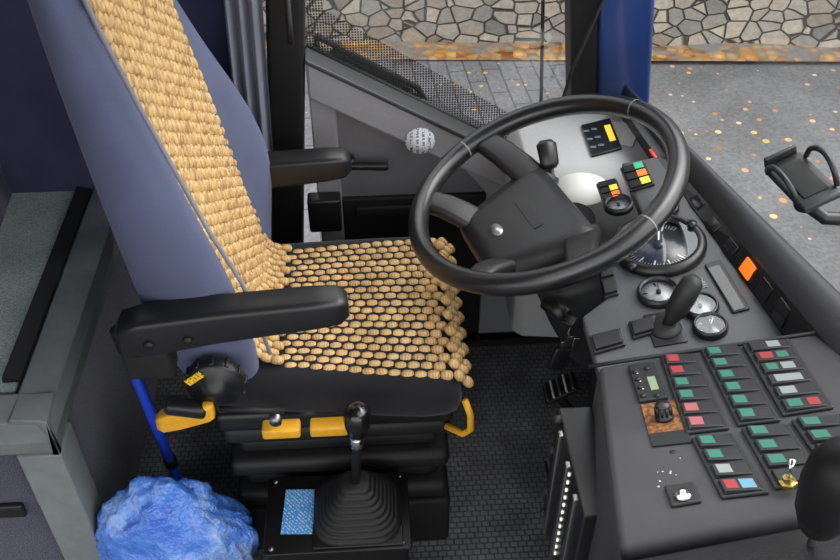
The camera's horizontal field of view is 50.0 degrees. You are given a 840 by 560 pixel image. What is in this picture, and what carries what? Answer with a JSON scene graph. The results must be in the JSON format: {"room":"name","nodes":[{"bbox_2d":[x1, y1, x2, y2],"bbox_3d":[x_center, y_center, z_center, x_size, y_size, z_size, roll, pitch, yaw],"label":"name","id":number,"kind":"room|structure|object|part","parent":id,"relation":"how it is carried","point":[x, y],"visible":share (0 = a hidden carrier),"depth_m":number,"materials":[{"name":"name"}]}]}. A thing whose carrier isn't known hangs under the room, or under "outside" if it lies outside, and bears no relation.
{"room":"bus driver's cab","nodes":[
{"label":"bus driver's cab","id":0,"kind":"room"},
{"bbox_2d":[0,0,231,192],"bbox_3d":[-1.528,-0.315,1.919,2.360,1.400,0.100,-2,41,-3],"label":"wall","id":1,"kind":"structure","parent":0,"point":[40,151],"depth_m":1.87,"materials":[{"name":"fabric"}]},
{"bbox_2d":[2,188,91,382],"bbox_3d":[-0.731,-0.013,1.786,0.035,0.014,0.572,-2,41,-3],"label":"trim","id":2,"kind":"structure","parent":1,"relation":"attached to","point":[15,370],"depth_m":1.74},
{"bbox_2d":[8,187,118,454],"bbox_3d":[-0.679,0.051,1.791,0.064,0.104,0.676,-2,41,-3],"label":"trim","id":3,"kind":"structure","parent":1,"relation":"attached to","point":[58,359],"depth_m":1.71,"materials":[{"name":"grey plastic"}]},
{"bbox_2d":[305,44,479,128],"bbox_3d":[0.086,-0.357,2.008,0.653,0.384,0.012,-2,41,-3],"label":"sill","id":4,"kind":"structure","parent":1,"relation":"attached to","point":[308,46],"depth_m":1.94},
{"bbox_2d":[306,65,504,186],"bbox_3d":[0.077,-0.315,2.024,0.627,0.442,0.087,-2,41,-3],"label":"door","id":5,"kind":"structure","parent":1,"relation":"in","point":[324,89],"depth_m":1.92,"materials":[{"name":"grey plastic"}]},
{"bbox_2d":[350,154,354,170],"bbox_3d":[-0.161,-0.261,2.002,0.035,0.030,0.030,-2,41,-3],"label":"boss","id":6,"kind":"object","parent":5,"relation":"attached to","point":[352,157],"visible":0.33,"depth_m":1.99,"materials":[{"name":"black plastic"}]},
{"bbox_2d":[351,161,388,170],"bbox_3d":[-0.115,-0.253,1.995,0.091,0.022,0.018,-2,41,-3],"label":"lever","id":7,"kind":"object","parent":6,"relation":"attached to","point":[357,165],"visible":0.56,"depth_m":1.99,"materials":[{"name":"black plastic"}]},
{"bbox_2d":[306,0,508,138],"bbox_3d":[0.085,-0.796,1.648,0.647,1.519,0.030,-2,41,-3],"label":"window","id":8,"kind":"structure","parent":5,"relation":"attached to","point":[306,0],"depth_m":1.92,"materials":[{"name":"glass"}]},
{"bbox_3d":[0.020,-0.404,1.994,0.484,0.322,0.016,-2,41,-3],"label":"window rail","id":9,"kind":"part","parent":8,"relation":"part of","materials":[{"name":"black metal"}]},
{"bbox_3d":[-0.102,-0.450,1.943,0.175,0.116,0.012,-2,41,-3],"label":"window rail","id":10,"kind":"part","parent":8,"relation":"part of","materials":[{"name":"black metal"}]},
{"bbox_2d":[461,332,560,346],"bbox_3d":[0.039,0.144,2.458,0.800,0.100,0.120,-2,41,-3],"label":"side wall door sill","id":11,"kind":"structure","parent":1,"relation":"attached to","point":[539,340],"depth_m":2.41,"materials":[{"name":"black plastic"}]},
{"bbox_2d":[0,39,540,517],"bbox_3d":[-0.257,-0.111,1.326,1.375,1.830,1.385,-2,41,-3],"label":"wall panel","id":12,"kind":"object","parent":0,"point":[406,171],"depth_m":2.00,"materials":[{"name":"black plastic"}]},
{"bbox_3d":[-0.899,-0.239,1.107,0.085,1.350,1.300,-2,41,-3],"label":"partition panel","id":13,"kind":"part","parent":12,"relation":"part of","materials":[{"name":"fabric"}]},
{"bbox_3d":[-0.770,0.428,1.673,0.070,0.035,0.012,-2,41,-3],"label":"deck riser handle","id":14,"kind":"part","parent":12,"relation":"part of","materials":[{"name":"black plastic"}]},
{"bbox_3d":[0.076,-0.171,2.162,0.627,0.824,0.058,-2,41,-3],"label":"door trim","id":15,"kind":"part","parent":12,"relation":"part of","materials":[{"name":"grey plastic"}]},
{"bbox_2d":[342,191,485,340],"bbox_3d":[-0.014,-0.034,2.266,0.335,0.480,0.070,-2,41,-3],"label":"side wall recess","id":16,"kind":"object","parent":12,"relation":"in","point":[381,227],"depth_m":2.14,"materials":[{"name":"black plastic"}]},
{"bbox_2d":[356,204,432,217],"bbox_3d":[-0.022,-0.163,2.102,0.255,0.030,0.012,-2,41,-3],"label":"door pocket","id":17,"kind":"object","parent":16,"relation":"in","point":[378,211],"depth_m":2.09,"materials":[{"name":"black plastic"}]},
{"bbox_2d":[405,128,434,153],"bbox_3d":[0.000,-0.304,1.969,0.066,0.066,0.002,-2,41,-3],"label":"sticker","id":18,"kind":"object","parent":12,"relation":"attached to","point":[419,140],"depth_m":1.97,"materials":[{"name":"white paper"}]},
{"bbox_2d":[265,0,305,243],"bbox_3d":[-0.254,-0.666,1.697,0.271,2.180,0.110,-2,41,-3],"label":"b-pillar","id":19,"kind":"structure","parent":0,"point":[285,62],"depth_m":1.88,"materials":[{"name":"black metal"}]},
{"bbox_2d":[307,191,341,231],"bbox_3d":[-0.219,-0.156,2.070,0.075,0.090,0.040,-2,41,-3],"label":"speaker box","id":20,"kind":"object","parent":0,"point":[324,208],"depth_m":2.05,"materials":[{"name":"black plastic"}]},
{"bbox_2d":[137,343,588,559],"bbox_3d":[0.075,1.077,1.400,1.700,0.020,2.700,-2,41,-3],"label":"floor mat","id":21,"kind":"object","parent":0,"point":[497,476],"visible":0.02,"depth_m":2.15,"materials":[{"name":"rubber"}]},
{"bbox_2d":[16,421,101,559],"bbox_3d":[-0.667,0.455,1.745,0.081,0.465,0.081,-2,41,-3],"label":"panel","id":22,"kind":"object","parent":21,"relation":"on","point":[63,486],"visible":0.84,"depth_m":1.66,"materials":[{"name":"grey plastic"}]},
{"bbox_2d":[0,249,157,559],"bbox_3d":[-1.672,0.265,1.905,2.025,0.542,0.662,-2,41,-3],"label":"partition wall","id":23,"kind":"structure","parent":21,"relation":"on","point":[109,422],"depth_m":1.85,"materials":[{"name":"plastic"}]},
{"bbox_2d":[0,392,61,454],"bbox_3d":[-1.646,0.291,1.515,2.039,0.104,0.064,-2,41,-3],"label":"trim","id":24,"kind":"structure","parent":23,"relation":"attached to","point":[14,439],"depth_m":1.54,"materials":[{"name":"grey plastic"}]},
{"bbox_2d":[0,191,74,394],"bbox_3d":[-1.704,0.038,1.746,1.965,0.006,0.602,-2,41,-3],"label":"countertop","id":25,"kind":"structure","parent":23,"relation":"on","point":[31,224],"depth_m":1.85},
{"bbox_2d":[109,325,181,480],"bbox_3d":[-0.519,0.311,1.794,0.066,0.596,0.027,-2,41,-3],"label":"pole","id":26,"kind":"object","parent":21,"relation":"on","point":[170,461],"visible":0.52,"depth_m":1.76,"materials":[{"name":"blue metal"}]},
{"bbox_2d":[95,476,259,559],"bbox_3d":[-0.480,0.501,1.763,0.334,0.356,0.174,-2,41,-3],"label":"plastic bag","id":27,"kind":"object","parent":21,"relation":"on","point":[159,517],"visible":1,"depth_m":1.68,"materials":[{"name":"blue plastic"}]},
{"bbox_2d":[27,0,473,548],"bbox_3d":[-0.229,-0.057,1.641,0.631,1.374,0.571,-2,41,-3],"label":"seat","id":28,"kind":"object","parent":21,"relation":"on","point":[281,339],"visible":0.98,"depth_m":1.58,"materials":[{"name":"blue fabric"}]},
{"bbox_3d":[-0.433,0.112,1.435,0.075,0.090,0.050,-2,41,-3],"label":"armrest bracket","id":29,"kind":"part","parent":28,"relation":"part of","materials":[{"name":"black plastic"}]},
{"bbox_3d":[-0.419,0.102,1.388,0.016,0.016,0.004,-2,41,-3],"label":"armrest bolt","id":30,"kind":"part","parent":28,"relation":"part of","materials":[{"name":"black rubber"}]},
{"bbox_3d":[-0.405,-0.248,1.480,0.283,0.875,0.505,-2,41,-3],"label":"backrest","id":31,"kind":"part","parent":28,"relation":"part of","materials":[{"name":"blue fabric"}]},
{"bbox_3d":[-0.401,0.232,1.541,0.100,0.061,0.026,-2,41,-3],"label":"lever yellow","id":32,"kind":"part","parent":28,"relation":"part of","materials":[{"name":"plastic"}]},
{"bbox_3d":[-0.359,0.095,1.389,0.016,0.016,0.004,-2,41,-3],"label":"armrest bolt","id":33,"kind":"part","parent":28,"relation":"part of","materials":[{"name":"grey metal"}]},
{"bbox_3d":[-0.343,0.175,1.511,0.100,0.100,0.037,-2,41,-3],"label":"recline knob","id":34,"kind":"part","parent":28,"relation":"part of","materials":[{"name":"black plastic"}]},
{"bbox_3d":[-0.292,0.066,1.412,0.363,0.093,0.064,-2,41,-3],"label":"armrest","id":35,"kind":"part","parent":28,"relation":"part of","materials":[{"name":"black plastic"}]},
{"bbox_3d":[-0.292,0.226,1.563,0.112,0.029,0.015,-2,41,-3],"label":"lever rod","id":36,"kind":"part","parent":28,"relation":"part of","materials":[{"name":"black metal"}]},
{"bbox_3d":[-0.311,-0.215,1.829,0.343,0.101,0.064,-2,41,-3],"label":"armrest","id":37,"kind":"part","parent":28,"relation":"part of","materials":[{"name":"black plastic"}]},
{"bbox_2d":[217,237,461,416],"bbox_3d":[-0.160,0.085,1.764,0.445,0.090,0.454,-2,41,-3],"label":"cushion","id":38,"kind":"object","parent":28,"relation":"on","point":[394,354],"depth_m":1.65,"materials":[{"name":"beige wood"}]},
{"bbox_3d":[-0.168,0.398,2.051,0.440,0.150,0.380,-2,41,-3],"label":"plate","id":39,"kind":"part","parent":28,"relation":"part of","materials":[{"name":"black plastic"}]},
{"bbox_2d":[263,402,411,559],"bbox_3d":[-0.155,0.431,1.691,0.270,0.572,0.172,-2,41,-3],"label":"gear","id":40,"kind":"object","parent":21,"relation":"on","point":[355,514],"visible":1,"depth_m":1.64,"materials":[{"name":"black metal"}]},
{"bbox_3d":[-0.155,0.439,1.698,0.270,0.008,0.172,-2,41,-3],"label":"box lid","id":41,"kind":"part","parent":40,"relation":"part of","materials":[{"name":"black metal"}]},
{"bbox_3d":[-0.113,0.319,1.597,0.028,0.166,0.021,-2,41,-3],"label":"lever rod","id":42,"kind":"part","parent":40,"relation":"part of","materials":[{"name":"black plastic"}]},
{"bbox_3d":[-0.106,0.241,1.532,0.049,0.076,0.049,-2,41,-3],"label":"lever knob","id":43,"kind":"part","parent":40,"relation":"part of","materials":[{"name":"black plastic"}]},
{"bbox_3d":[-0.117,0.433,1.693,0.165,0.006,0.158,-2,41,-3],"label":"gaiter frame","id":44,"kind":"part","parent":40,"relation":"part of","materials":[{"name":"black rubber"}]},
{"bbox_2d":[544,459,550,477],"bbox_3d":[0.333,0.430,2.019,0.104,0.150,0.050,-2,41,-3],"label":"throttle pedal","id":45,"kind":"object","parent":21,"relation":"on","point":[547,462],"visible":0.15,"depth_m":2.01,"materials":[{"name":"black rubber"}]},
{"bbox_2d":[542,371,578,407],"bbox_3d":[0.341,0.286,2.158,0.094,0.138,0.060,-2,41,-3],"label":"brake pedal","id":46,"kind":"object","parent":21,"relation":"on","point":[565,385],"visible":0.92,"depth_m":2.12,"materials":[{"name":"black rubber"}]},
{"bbox_3d":[0.350,0.300,2.171,0.020,0.110,0.014,-28,37,19],"label":"arm","id":47,"kind":"part","parent":46,"relation":"part of"},
{"bbox_2d":[504,85,839,377],"bbox_3d":[0.417,0.196,1.666,0.384,0.960,1.194,-2,41,-3],"label":"dashboard","id":48,"kind":"object","parent":21,"relation":"on","point":[716,272],"visible":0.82,"depth_m":1.46,"materials":[{"name":"plastic"}]},
{"bbox_2d":[408,94,689,407],"bbox_3d":[0.225,0.086,1.812,0.492,0.882,0.510,-2,41,-3],"label":"steering wheel","id":49,"kind":"object","parent":48,"relation":"attached to","point":[528,237],"visible":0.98,"depth_m":1.62,"materials":[{"name":"leather"}]},
{"bbox_2d":[609,184,617,189],"bbox_3d":[0.354,-0.170,1.647,0.014,0.003,0.016,-2,41,-3],"label":"lamp","id":50,"kind":"object","parent":48,"relation":"on","point":[611,186],"depth_m":1.65,"materials":[{"name":"yellow plastic"}]},
{"bbox_2d":[611,190,619,196],"bbox_3d":[0.355,-0.157,1.632,0.014,0.003,0.017,-2,41,-3],"label":"lamp","id":51,"kind":"object","parent":48,"relation":"on","point":[614,193],"depth_m":1.63,"materials":[{"name":"orange plastic"}]},
{"bbox_2d":[633,161,643,168],"bbox_3d":[0.408,-0.215,1.683,0.017,0.004,0.020,-2,41,-3],"label":"lamp","id":52,"kind":"object","parent":48,"relation":"on","point":[640,164],"depth_m":1.68,"materials":[{"name":"teal plastic"}]},
{"bbox_2d":[636,168,646,175],"bbox_3d":[0.410,-0.199,1.665,0.017,0.004,0.021,-2,41,-3],"label":"lamp","id":53,"kind":"object","parent":48,"relation":"on","point":[639,171],"depth_m":1.67,"materials":[{"name":"orange plastic"}]},
{"bbox_2d":[640,176,650,183],"bbox_3d":[0.412,-0.183,1.646,0.017,0.004,0.021,-2,41,-3],"label":"lamp","id":54,"kind":"object","parent":48,"relation":"on","point":[643,179],"depth_m":1.65,"materials":[{"name":"yellow plastic"}]},
{"bbox_3d":[0.394,0.034,1.360,0.054,0.097,0.041,-2,41,-3],"label":"dash lever handle","id":55,"kind":"part","parent":48,"relation":"part of","materials":[{"name":"black plastic"}]},
{"bbox_3d":[0.392,-0.040,1.530,0.283,0.077,0.520,-2,41,-3],"label":"dash instrument panel","id":56,"kind":"part","parent":48,"relation":"part of","materials":[{"name":"plastic"}]},
{"bbox_3d":[0.482,0.011,1.417,0.026,0.005,0.107,-2,41,-3],"label":"dash lcd glass","id":57,"kind":"part","parent":48,"relation":"part of","materials":[{"name":"grey glass"}]},
{"bbox_3d":[0.484,0.009,1.423,0.035,0.010,0.123,-2,41,-3],"label":"dash lcd frame","id":58,"kind":"part","parent":48,"relation":"part of","materials":[{"name":"black plastic"}]},
{"bbox_2d":[621,85,839,354],"bbox_3d":[0.534,-0.057,1.443,0.148,0.284,1.168,-2,41,-3],"label":"hood","id":59,"kind":"object","parent":48,"relation":"attached to","point":[759,286],"depth_m":1.42,"materials":[{"name":"plastic"}]},
{"bbox_2d":[540,331,839,559],"bbox_3d":[0.392,0.577,1.160,0.478,1.029,0.904,4,41,5],"label":"console","id":60,"kind":"object","parent":21,"relation":"on","point":[702,453],"visible":0.92,"depth_m":1.10,"materials":[{"name":"paint"}]},
{"bbox_3d":[0.199,0.377,1.458,0.011,0.016,0.016,-2,41,-3],"label":"radio knob","id":61,"kind":"part","parent":60,"relation":"part of","materials":[{"name":"black plastic"}]},
{"bbox_3d":[0.199,0.332,1.418,0.011,0.016,0.016,-2,41,-3],"label":"radio knob","id":62,"kind":"part","parent":60,"relation":"part of","materials":[{"name":"black plastic"}]},
{"bbox_3d":[0.199,0.256,1.353,0.011,0.016,0.016,-2,41,-3],"label":"radio knob","id":63,"kind":"part","parent":60,"relation":"part of","materials":[{"name":"black plastic"}]},
{"bbox_3d":[0.199,0.203,1.307,0.011,0.016,0.016,-2,41,-3],"label":"radio knob","id":64,"kind":"part","parent":60,"relation":"part of","materials":[{"name":"black plastic"}]},
{"bbox_3d":[0.311,0.175,1.150,0.055,0.034,0.071,-2,41,-3],"label":"knob plate","id":65,"kind":"part","parent":60,"relation":"part of","materials":[{"name":"brown wood"}]},
{"bbox_3d":[0.310,0.168,1.141,0.024,0.028,0.026,-2,41,-3],"label":"knob","id":66,"kind":"part","parent":60,"relation":"part of","materials":[{"name":"black plastic"}]},
{"bbox_3d":[0.308,0.195,1.106,0.049,0.022,0.032,-2,41,-3],"label":"knob plate","id":67,"kind":"part","parent":60,"relation":"part of","materials":[{"name":"black plastic"}]},
{"bbox_2d":[664,482,700,507],"bbox_3d":[0.293,0.238,1.004,0.036,0.024,0.035,-2,41,-3],"label":"switch","id":68,"kind":"object","parent":60,"relation":"attached to","point":[676,494],"depth_m":1.00,"materials":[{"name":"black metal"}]},
{"bbox_3d":[0.461,0.090,1.274,0.432,0.103,0.035,-2,41,-3],"label":"lip cord","id":69,"kind":"part","parent":60,"relation":"part of","materials":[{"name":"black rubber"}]},
{"bbox_2d":[794,436,839,546],"bbox_3d":[0.378,0.282,0.874,0.064,0.538,0.101,-2,41,-3],"label":"microphone","id":70,"kind":"object","parent":60,"relation":"attached to","point":[817,499],"visible":1,"depth_m":0.80,"materials":[{"name":"black plastic"}]},
{"bbox_3d":[0.392,0.369,0.954,0.018,0.301,0.058,-2,41,-3],"label":"cord","id":71,"kind":"part","parent":70,"relation":"part of","materials":[{"name":"black rubber"}]},
{"bbox_2d":[539,0,544,101],"bbox_3d":[0.263,-0.486,1.942,0.026,0.247,0.008,-2,41,-3],"label":"post","id":72,"kind":"object","parent":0,"point":[542,1],"depth_m":1.93,"materials":[{"name":"black metal"}]},
{"bbox_2d":[565,0,598,95],"bbox_3d":[0.276,-0.912,1.539,0.252,1.600,0.080,-2,41,-3],"label":"window frame","id":73,"kind":"structure","parent":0,"point":[579,14],"depth_m":1.87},
{"bbox_2d":[562,0,604,95],"bbox_3d":[0.337,-0.486,1.842,0.079,0.303,0.008,-2,41,-3],"label":"cable","id":74,"kind":"object","parent":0,"point":[601,3],"depth_m":1.84,"materials":[{"name":"black rubber"}]},
{"bbox_2d":[597,0,654,102],"bbox_3d":[0.359,-0.932,1.562,0.307,1.600,0.140,-2,41,-3],"label":"pillar","id":75,"kind":"structure","parent":0,"point":[625,27],"depth_m":1.86,"materials":[{"name":"blue metal"}]},
{"bbox_3d":[0.903,0.915,1.327,0.060,0.320,2.800,-2,41,-3],"label":"wall","id":76,"kind":"structure","parent":0,"visible":0},
{"bbox_3d":[0.798,0.033,0.664,0.260,1.880,2.670,-2,41,-3],"label":"glass","id":77,"kind":"object","parent":76,"relation":"attached to","visible":0},
{"bbox_2d":[764,144,839,225],"bbox_3d":[0.722,-0.162,1.541,0.258,0.142,0.142,1,41,1],"label":"cradle","id":78,"kind":"object","parent":77,"relation":"attached to","point":[808,188],"visible":1,"depth_m":1.52,"materials":[{"name":"plastic"}]},
{"bbox_3d":[0.742,-0.112,1.553,0.157,0.050,0.068,-2,41,-3],"label":"arm","id":79,"kind":"part","parent":78,"relation":"part of","materials":[{"name":"plastic"}]},
{"label":"outside","id":80,"kind":"structure","parent":0,"visible":0},
{"bbox_2d":[262,0,839,292],"bbox_3d":[7.902,-0.737,1.718,60.000,4.400,40.000,-2,41,-3],"label":"street","id":81,"kind":"structure","parent":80,"point":[744,82],"depth_m":5.79,"materials":[{"name":"grey stone"}]},
{"bbox_3d":[-1.023,-0.487,-0.048,3.600,0.060,2.900,-2,41,-3],"label":"lining","id":82,"kind":"object","parent":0,"visible":0},
{"bbox_2d":[223,0,272,150],"bbox_3d":[-0.318,-0.769,1.484,0.139,1.504,0.052,-13,43,-14],"label":"drape","id":83,"kind":"object","parent":82,"relation":"hanging from","point":[244,19],"visible":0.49,"depth_m":1.77,"materials":[{"name":"fabric"}]},
{"bbox_2d":[284,0,293,44],"bbox_3d":[-0.251,-0.493,1.722,0.012,0.089,0.011,13,43,14],"label":"strap","id":84,"kind":"object","parent":83,"relation":"attached to","point":[287,4],"visible":1,"depth_m":1.72,"materials":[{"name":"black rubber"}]}
]}

